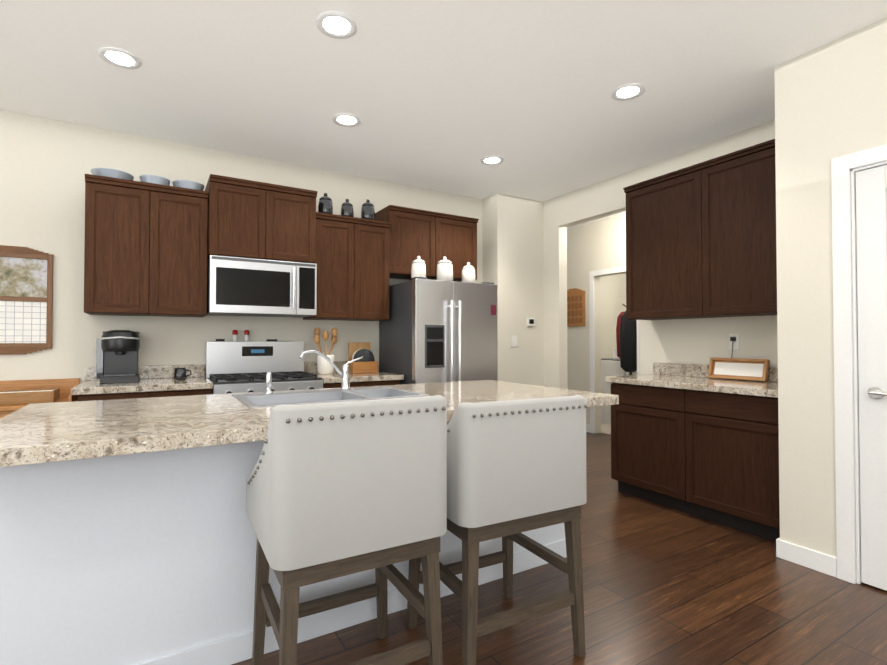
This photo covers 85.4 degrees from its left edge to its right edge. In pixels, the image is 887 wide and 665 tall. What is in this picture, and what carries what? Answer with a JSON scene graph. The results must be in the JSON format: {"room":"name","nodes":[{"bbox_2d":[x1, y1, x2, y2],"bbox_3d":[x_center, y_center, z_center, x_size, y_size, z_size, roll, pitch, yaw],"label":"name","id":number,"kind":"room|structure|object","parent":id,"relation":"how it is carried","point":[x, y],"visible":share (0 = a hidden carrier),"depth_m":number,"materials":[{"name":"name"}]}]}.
{"room":"kitchen","nodes":[
{"label":"kitchen","id":0,"kind":"room"},
{"bbox_2d":[0,110,543,385],"bbox_3d":[-1.954,-0.109,3.735,7.170,2.760,0.390,1,-1,-31],"label":"wall","id":1,"kind":"structure","parent":0,"point":[46,165],"depth_m":3.76,"materials":[{"name":"paint"}]},
{"bbox_2d":[0,245,52,354],"bbox_3d":[-2.905,-0.218,3.237,0.425,0.730,0.022,1,-1,-31],"label":"wall organizer","id":2,"kind":"object","parent":1,"relation":"attached to","point":[26,297],"visible":1,"depth_m":3.27,"materials":[{"name":"brown wood"}]},
{"bbox_2d":[84,174,208,316],"bbox_3d":[-2.132,-0.579,3.486,0.731,0.905,0.401,1,-1,-31],"label":"upper cabinet","id":3,"kind":"object","parent":1,"relation":"attached to","point":[146,249],"visible":1,"depth_m":3.32,"materials":[{"name":"brown wood"}]},
{"bbox_2d":[90,168,133,179],"bbox_3d":[-2.280,-1.063,3.313,0.248,0.056,0.248,0,-1,14],"label":"bowl","id":4,"kind":"object","parent":3,"relation":"on","point":[119,174],"depth_m":3.22,"materials":[{"name":"grey"}]},
{"bbox_2d":[205,174,316,263],"bbox_3d":[-1.468,-0.852,3.864,0.784,0.580,0.446,1,-1,-31],"label":"upper cabinet","id":5,"kind":"object","parent":1,"relation":"attached to","point":[255,219],"visible":1,"depth_m":3.67,"materials":[{"name":"brown wood"}]},
{"bbox_2d":[207,255,316,317],"bbox_3d":[-1.454,-0.346,3.833,0.776,0.418,0.497,1,-1,-31],"label":"over-the-range microwave","id":6,"kind":"object","parent":5,"relation":"attached to","point":[237,286],"visible":0.96,"depth_m":3.65,"materials":[{"name":"grey metal"}]},
{"bbox_2d":[303,212,390,320],"bbox_3d":[-0.854,-0.546,4.254,0.667,0.865,0.401,1,-1,-31],"label":"upper cabinet","id":7,"kind":"object","parent":1,"relation":"attached to","point":[352,258],"visible":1,"depth_m":4.09,"materials":[{"name":"brown wood"}]},
{"bbox_2d":[318,193,332,213],"bbox_3d":[-0.992,-1.080,4.044,0.122,0.192,0.121,1,-1,-31],"label":"canister","id":8,"kind":"object","parent":7,"relation":"on","point":[325,204],"depth_m":4.00,"materials":[{"name":"black glass"}]},
{"bbox_2d":[341,199,353,216],"bbox_3d":[-0.830,-1.067,4.142,0.112,0.172,0.110,1,-1,-31],"label":"canister","id":9,"kind":"object","parent":7,"relation":"on","point":[347,209],"depth_m":4.10,"materials":[{"name":"grey glass"}]},
{"bbox_2d":[361,199,374,219],"bbox_3d":[-0.667,-1.078,4.240,0.122,0.197,0.121,1,-1,-31],"label":"canister","id":10,"kind":"object","parent":7,"relation":"on","point":[367,209],"depth_m":4.19,"materials":[{"name":"black glass"}]},
{"bbox_2d":[375,205,478,281],"bbox_3d":[-0.157,-0.833,4.702,0.975,0.610,0.361,1,-1,-31],"label":"upper cabinet","id":11,"kind":"object","parent":1,"relation":"attached to","point":[431,239],"visible":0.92,"depth_m":4.54,"materials":[{"name":"brown wood"}]},
{"bbox_2d":[511,336,516,346],"bbox_3d":[0.755,0.094,5.125,0.080,0.120,0.012,1,-1,-31],"label":"switch plate","id":12,"kind":"object","parent":1,"relation":"attached to","point":[513,341],"visible":1,"depth_m":5.12,"materials":[{"name":"white plastic"}]},
{"bbox_2d":[527,318,534,325],"bbox_3d":[0.954,-0.116,5.240,0.095,0.085,0.025,1,-1,-31],"label":"thermostat","id":13,"kind":"object","parent":1,"relation":"attached to","point":[530,321],"visible":0.96,"depth_m":5.23,"materials":[{"name":"white plastic"}]},
{"bbox_2d":[0,0,886,228],"bbox_3d":[0.939,-1.535,2.518,10.850,0.050,8.300,1,-1,-31],"label":"ceiling","id":14,"kind":"structure","parent":0,"point":[446,96],"depth_m":2.83,"materials":[{"name":"paint"}]},
{"bbox_2d":[98,47,140,68],"bbox_3d":[-1.771,-1.504,2.629,0.193,0.007,0.207,1,-1,-31],"label":"recessed light","id":15,"kind":"object","parent":14,"relation":"in","point":[117,57],"depth_m":2.63,"materials":[{"name":"white plastic"}]},
{"bbox_2d":[316,11,356,38],"bbox_3d":[-0.524,-1.508,2.356,0.196,0.007,0.202,1,-1,-31],"label":"recessed light","id":16,"kind":"object","parent":14,"relation":"in","point":[335,24],"depth_m":2.35,"materials":[{"name":"white plastic"}]},
{"bbox_2d":[332,113,360,126],"bbox_3d":[-0.679,-1.491,3.367,0.193,0.007,0.205,1,-1,-31],"label":"recessed light","id":17,"kind":"object","parent":14,"relation":"in","point":[342,119],"depth_m":3.37,"materials":[{"name":"white plastic"}]},
{"bbox_2d":[481,156,503,164],"bbox_3d":[0.417,-1.478,4.121,0.195,0.007,0.209,1,-1,-31],"label":"recessed light","id":18,"kind":"object","parent":14,"relation":"in","point":[489,160],"depth_m":4.13,"materials":[{"name":"white plastic"}]},
{"bbox_2d":[611,83,644,100],"bbox_3d":[1.147,-1.498,2.987,0.203,0.007,0.202,1,-1,-31],"label":"recessed light","id":19,"kind":"object","parent":14,"relation":"in","point":[630,91],"depth_m":2.99,"materials":[{"name":"white plastic"}]},
{"bbox_2d":[232,423,886,664],"bbox_3d":[0.939,1.273,2.470,10.850,0.054,8.300,1,-1,-31],"label":"floor","id":20,"kind":"structure","parent":0,"point":[663,585],"depth_m":2.17,"materials":[{"name":"brown wood"}]},
{"bbox_2d":[0,378,79,418],"bbox_3d":[-2.875,0.788,2.978,0.967,0.940,0.464,1,-1,-31],"label":"table","id":21,"kind":"object","parent":20,"relation":"on","point":[15,395],"visible":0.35,"depth_m":3.15,"materials":[{"name":"brown wood"}]},
{"bbox_2d":[78,389,211,400],"bbox_3d":[-2.074,0.828,3.383,0.747,0.875,0.597,1,-1,-31],"label":"base cabinet","id":22,"kind":"object","parent":20,"relation":"on","point":[93,397],"visible":0.02,"depth_m":3.12,"materials":[{"name":"brown wood"}]},
{"bbox_2d":[72,364,212,394],"bbox_3d":[-2.077,0.316,3.373,0.774,0.143,0.627,1,-1,-31],"label":"countertop","id":23,"kind":"structure","parent":22,"relation":"on","point":[156,378],"depth_m":3.30,"materials":[{"name":"stone"}]},
{"bbox_2d":[96,330,139,383],"bbox_3d":[-2.274,0.164,3.362,0.252,0.360,0.292,1,-1,-31],"label":"coffee maker","id":24,"kind":"object","parent":23,"relation":"on","point":[117,356],"visible":1,"depth_m":3.31,"materials":[{"name":"black plastic"}]},
{"bbox_2d":[174,368,191,379],"bbox_3d":[-1.917,0.304,3.535,0.115,0.085,0.080,1,-1,-31],"label":"mug","id":25,"kind":"object","parent":23,"relation":"on","point":[179,373],"visible":1,"depth_m":3.50,"materials":[{"name":"black ceramic"}]},
{"bbox_2d":[206,341,322,393],"bbox_3d":[-1.402,0.656,3.745,0.764,1.170,0.673,1,-1,-31],"label":"range","id":26,"kind":"object","parent":20,"relation":"on","point":[238,367],"visible":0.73,"depth_m":3.86,"materials":[{"name":"grey metal"}]},
{"bbox_2d":[232,330,237,340],"bbox_3d":[-1.705,0.026,3.930,0.041,0.095,0.041,-1,-1,44],"label":"salt","id":27,"kind":"object","parent":26,"relation":"on","point":[235,335],"depth_m":3.92,"materials":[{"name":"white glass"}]},
{"bbox_2d":[244,330,249,340],"bbox_3d":[-1.628,0.026,3.976,0.041,0.095,0.041,-1,-1,44],"label":"salt","id":28,"kind":"object","parent":26,"relation":"on","point":[246,333],"depth_m":3.96,"materials":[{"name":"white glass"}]},
{"bbox_2d":[0,424,566,664],"bbox_3d":[-0.538,0.814,2.452,2.534,0.871,0.862,1,-1,-31],"label":"kitchen island","id":29,"kind":"object","parent":20,"relation":"on","point":[128,536],"depth_m":1.67,"materials":[{"name":"paint"}]},
{"bbox_2d":[0,393,269,467],"bbox_3d":[-1.225,0.344,1.914,0.850,0.048,1.150,1,-1,-31],"label":"island countertop","id":30,"kind":"structure","parent":29,"relation":"on","point":[57,432],"depth_m":1.61,"materials":[{"name":"beige stone"}]},
{"bbox_2d":[236,386,379,395],"bbox_3d":[-0.760,0.359,2.800,0.860,0.048,0.110,1,-1,-31],"label":"island countertop","id":31,"kind":"structure","parent":29,"relation":"on","point":[325,389],"depth_m":2.68,"materials":[{"name":"beige stone"}]},
{"bbox_2d":[265,350,362,393],"bbox_3d":[-0.693,0.211,2.656,0.549,0.234,0.144,1,-1,-31],"label":"kitchen faucet","id":32,"kind":"object","parent":31,"relation":"on","point":[345,376],"visible":1,"depth_m":2.71,"materials":[{"name":"silver metal"}]},
{"bbox_2d":[260,396,459,423],"bbox_3d":[-0.325,0.347,2.076,0.860,0.048,0.500,1,-1,-31],"label":"island countertop","id":33,"kind":"structure","parent":29,"relation":"on","point":[452,405],"depth_m":2.13,"materials":[{"name":"beige stone"}]},
{"bbox_2d":[380,380,618,406],"bbox_3d":[0.253,0.359,2.803,0.880,0.048,1.150,1,-1,-31],"label":"island countertop","id":34,"kind":"structure","parent":29,"relation":"on","point":[477,391],"depth_m":2.67,"materials":[{"name":"beige stone"}]},
{"bbox_2d":[236,388,431,407],"bbox_3d":[-0.556,0.437,2.459,0.884,0.224,0.422,1,-1,-31],"label":"sink","id":35,"kind":"object","parent":34,"relation":"in","point":[355,393],"depth_m":2.59,"materials":[{"name":"grey metal"}]},
{"bbox_2d":[246,395,446,664],"bbox_3d":[-0.342,0.721,1.646,0.580,1.029,0.563,1,-1,-31],"label":"stool","id":36,"kind":"object","parent":20,"relation":"on","point":[337,489],"visible":1,"depth_m":1.42,"materials":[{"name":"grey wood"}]},
{"bbox_2d":[323,380,399,388],"bbox_3d":[-0.806,0.840,4.146,0.662,0.875,0.597,1,-1,-31],"label":"base cabinet","id":37,"kind":"object","parent":20,"relation":"on","point":[361,384],"visible":0.08,"depth_m":3.91,"materials":[{"name":"brown wood"}]},
{"bbox_2d":[304,360,403,382],"bbox_3d":[-0.788,0.329,4.147,0.689,0.143,0.627,1,-1,-31],"label":"countertop","id":38,"kind":"structure","parent":37,"relation":"on","point":[333,377],"depth_m":4.00,"materials":[{"name":"stone"}]},
{"bbox_2d":[314,327,336,373],"bbox_3d":[-1.015,0.156,4.138,0.218,0.402,0.170,1,-1,-31],"label":"utensil crock","id":39,"kind":"object","parent":38,"relation":"on","point":[324,366],"visible":0.9,"depth_m":4.08,"materials":[{"name":"white ceramic"}]},
{"bbox_2d":[347,342,377,372],"bbox_3d":[-0.732,0.225,4.326,0.240,0.270,0.172,1,-1,-31],"label":"cutting board","id":40,"kind":"object","parent":38,"relation":"on","point":[366,363],"visible":0.79,"depth_m":4.29,"materials":[{"name":"brown wood"}]},
{"bbox_2d":[379,277,496,384],"bbox_3d":[-0.045,0.414,4.453,0.840,1.738,0.813,1,-1,-31],"label":"fridge","id":41,"kind":"object","parent":20,"relation":"on","point":[434,331],"visible":0.6,"depth_m":4.15,"materials":[{"name":"grey metal"}]},
{"bbox_2d":[411,256,425,277],"bbox_3d":[-0.219,-0.569,4.244,0.133,0.217,0.131,1,-1,-31],"label":"canister","id":42,"kind":"object","parent":41,"relation":"on","point":[418,269],"depth_m":4.19,"materials":[{"name":"white ceramic"}]},
{"bbox_2d":[437,256,452,280],"bbox_3d":[0.012,-0.576,4.383,0.153,0.237,0.151,1,-1,-31],"label":"canister","id":43,"kind":"object","parent":41,"relation":"on","point":[444,269],"depth_m":4.32,"materials":[{"name":"white ceramic"}]},
{"bbox_2d":[462,262,475,282],"bbox_3d":[0.235,-0.559,4.517,0.133,0.207,0.131,1,-1,-31],"label":"canister","id":44,"kind":"object","parent":41,"relation":"on","point":[468,271],"depth_m":4.46,"materials":[{"name":"white ceramic"}]},
{"bbox_2d":[407,395,587,664],"bbox_3d":[0.197,0.743,1.945,0.586,0.996,0.550,1,-1,-28],"label":"stool","id":45,"kind":"object","parent":20,"relation":"on","point":[515,468],"visible":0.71,"depth_m":1.71,"materials":[{"name":"white leather"}]},
{"bbox_2d":[601,349,625,423],"bbox_3d":[2.648,0.789,7.177,0.680,1.080,0.670,1,-1,-31],"label":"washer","id":46,"kind":"object","parent":20,"relation":"on","point":[610,367],"visible":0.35,"depth_m":6.97,"materials":[{"name":"white metal"}]},
{"bbox_2d":[616,304,636,374],"bbox_3d":[2.462,0.424,6.395,0.390,1.776,0.410,1,-1,-31],"label":"coat stand","id":47,"kind":"object","parent":20,"relation":"on","point":[626,335],"visible":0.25,"depth_m":6.21,"materials":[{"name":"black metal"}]},
{"bbox_2d":[611,383,674,508],"bbox_3d":[1.759,0.833,3.684,0.597,0.876,0.679,1,-1,-31],"label":"base cabinet","id":48,"kind":"object","parent":20,"relation":"on","point":[643,420],"depth_m":3.57,"materials":[{"name":"brown wood"}]},
{"bbox_2d":[605,362,777,397],"bbox_3d":[1.887,0.318,3.450,0.627,0.143,1.277,1,-1,-31],"label":"countertop","id":49,"kind":"structure","parent":48,"relation":"on","point":[682,376],"depth_m":3.43,"materials":[{"name":"stone"}]},
{"bbox_2d":[708,358,769,381],"bbox_3d":[2.143,0.267,3.503,0.070,0.157,0.400,1,-1,-31],"label":"picture frame","id":50,"kind":"object","parent":49,"relation":"on","point":[741,369],"visible":0.98,"depth_m":3.49,"materials":[{"name":"brown wood"}]},
{"bbox_2d":[675,388,779,541],"bbox_3d":[2.055,0.824,3.193,0.597,0.876,0.679,1,-1,-31],"label":"base cabinet","id":51,"kind":"object","parent":20,"relation":"on","point":[711,456],"depth_m":3.04,"materials":[{"name":"brown wood"}]},
{"bbox_2d":[567,213,625,433],"bbox_3d":[2.407,-0.077,5.652,0.120,2.760,4.640,1,-1,-31],"label":"wall","id":52,"kind":"structure","parent":0,"point":[597,245],"depth_m":6.21,"materials":[{"name":"paint"}]},
{"bbox_2d":[567,288,584,326],"bbox_3d":[1.770,-0.341,6.569,0.026,0.520,0.420,1,-1,-31],"label":"plaque","id":53,"kind":"object","parent":52,"relation":"attached to","point":[575,306],"visible":0.9,"depth_m":6.51,"materials":[{"name":"brown wood"}]},
{"bbox_2d":[586,424,589,432],"bbox_3d":[1.571,1.274,6.889,0.014,0.100,1.380,1,-1,-31],"label":"baseboard","id":54,"kind":"structure","parent":52,"relation":"attached to","point":[587,426],"depth_m":6.33,"materials":[{"name":"white wood"}]},
{"bbox_2d":[589,266,638,433],"bbox_3d":[2.130,0.249,5.976,0.015,2.120,0.790,1,-1,-31],"label":"door frame","id":55,"kind":"structure","parent":52,"relation":"attached to","point":[592,274],"depth_m":6.26,"materials":[{"name":"white wood"}]},
{"bbox_2d":[543,119,777,388],"bbox_3d":[1.854,-0.101,4.243,0.120,2.760,2.665,1,-1,-31],"label":"wall","id":56,"kind":"structure","parent":0,"point":[695,341],"depth_m":4.20,"materials":[{"name":"paint"}]},
{"bbox_2d":[623,167,690,319],"bbox_3d":[1.852,-0.656,3.818,0.327,1.086,0.708,1,-1,-31],"label":"upper cabinet","id":57,"kind":"object","parent":56,"relation":"attached to","point":[658,211],"depth_m":3.77,"materials":[{"name":"brown wood"}]},
{"bbox_2d":[729,334,738,357],"bbox_3d":[2.166,0.100,3.568,0.032,0.171,0.066,1,-1,-31],"label":"electrical outlet plate","id":58,"kind":"object","parent":56,"relation":"attached to","point":[733,341],"visible":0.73,"depth_m":3.56,"materials":[{"name":"white plastic"}]},
{"bbox_2d":[691,139,776,318],"bbox_3d":[2.163,-0.665,3.300,0.327,1.086,0.708,1,-1,-31],"label":"upper cabinet","id":59,"kind":"object","parent":56,"relation":"attached to","point":[701,240],"depth_m":3.28,"materials":[{"name":"brown wood"}]},
{"bbox_2d":[774,17,886,583],"bbox_3d":[3.296,-0.150,1.312,1.000,2.760,3.845,1,-1,-31],"label":"wall","id":60,"kind":"structure","parent":0,"point":[830,100],"depth_m":2.56,"materials":[{"name":"paint"}]},
{"bbox_2d":[776,538,836,577],"bbox_3d":[1.946,1.201,2.575,0.039,0.100,0.278,1,-1,-31],"label":"baseboard","id":61,"kind":"structure","parent":60,"relation":"attached to","point":[809,558],"depth_m":2.55,"materials":[{"name":"white wood"}]},
{"bbox_2d":[831,144,886,583],"bbox_3d":[2.297,0.171,2.098,0.136,2.145,0.930,1,-1,-31],"label":"door frame","id":62,"kind":"structure","parent":60,"relation":"attached to","point":[848,542],"depth_m":2.42,"materials":[{"name":"white wood"}]},
{"bbox_2d":[855,165,886,590],"bbox_3d":[2.252,0.210,2.070,0.096,2.045,0.750,1,-1,-31],"label":"pantry door","id":63,"kind":"structure","parent":60,"relation":"in","point":[871,213],"depth_m":2.35,"materials":[{"name":"white wood"}]}
]}

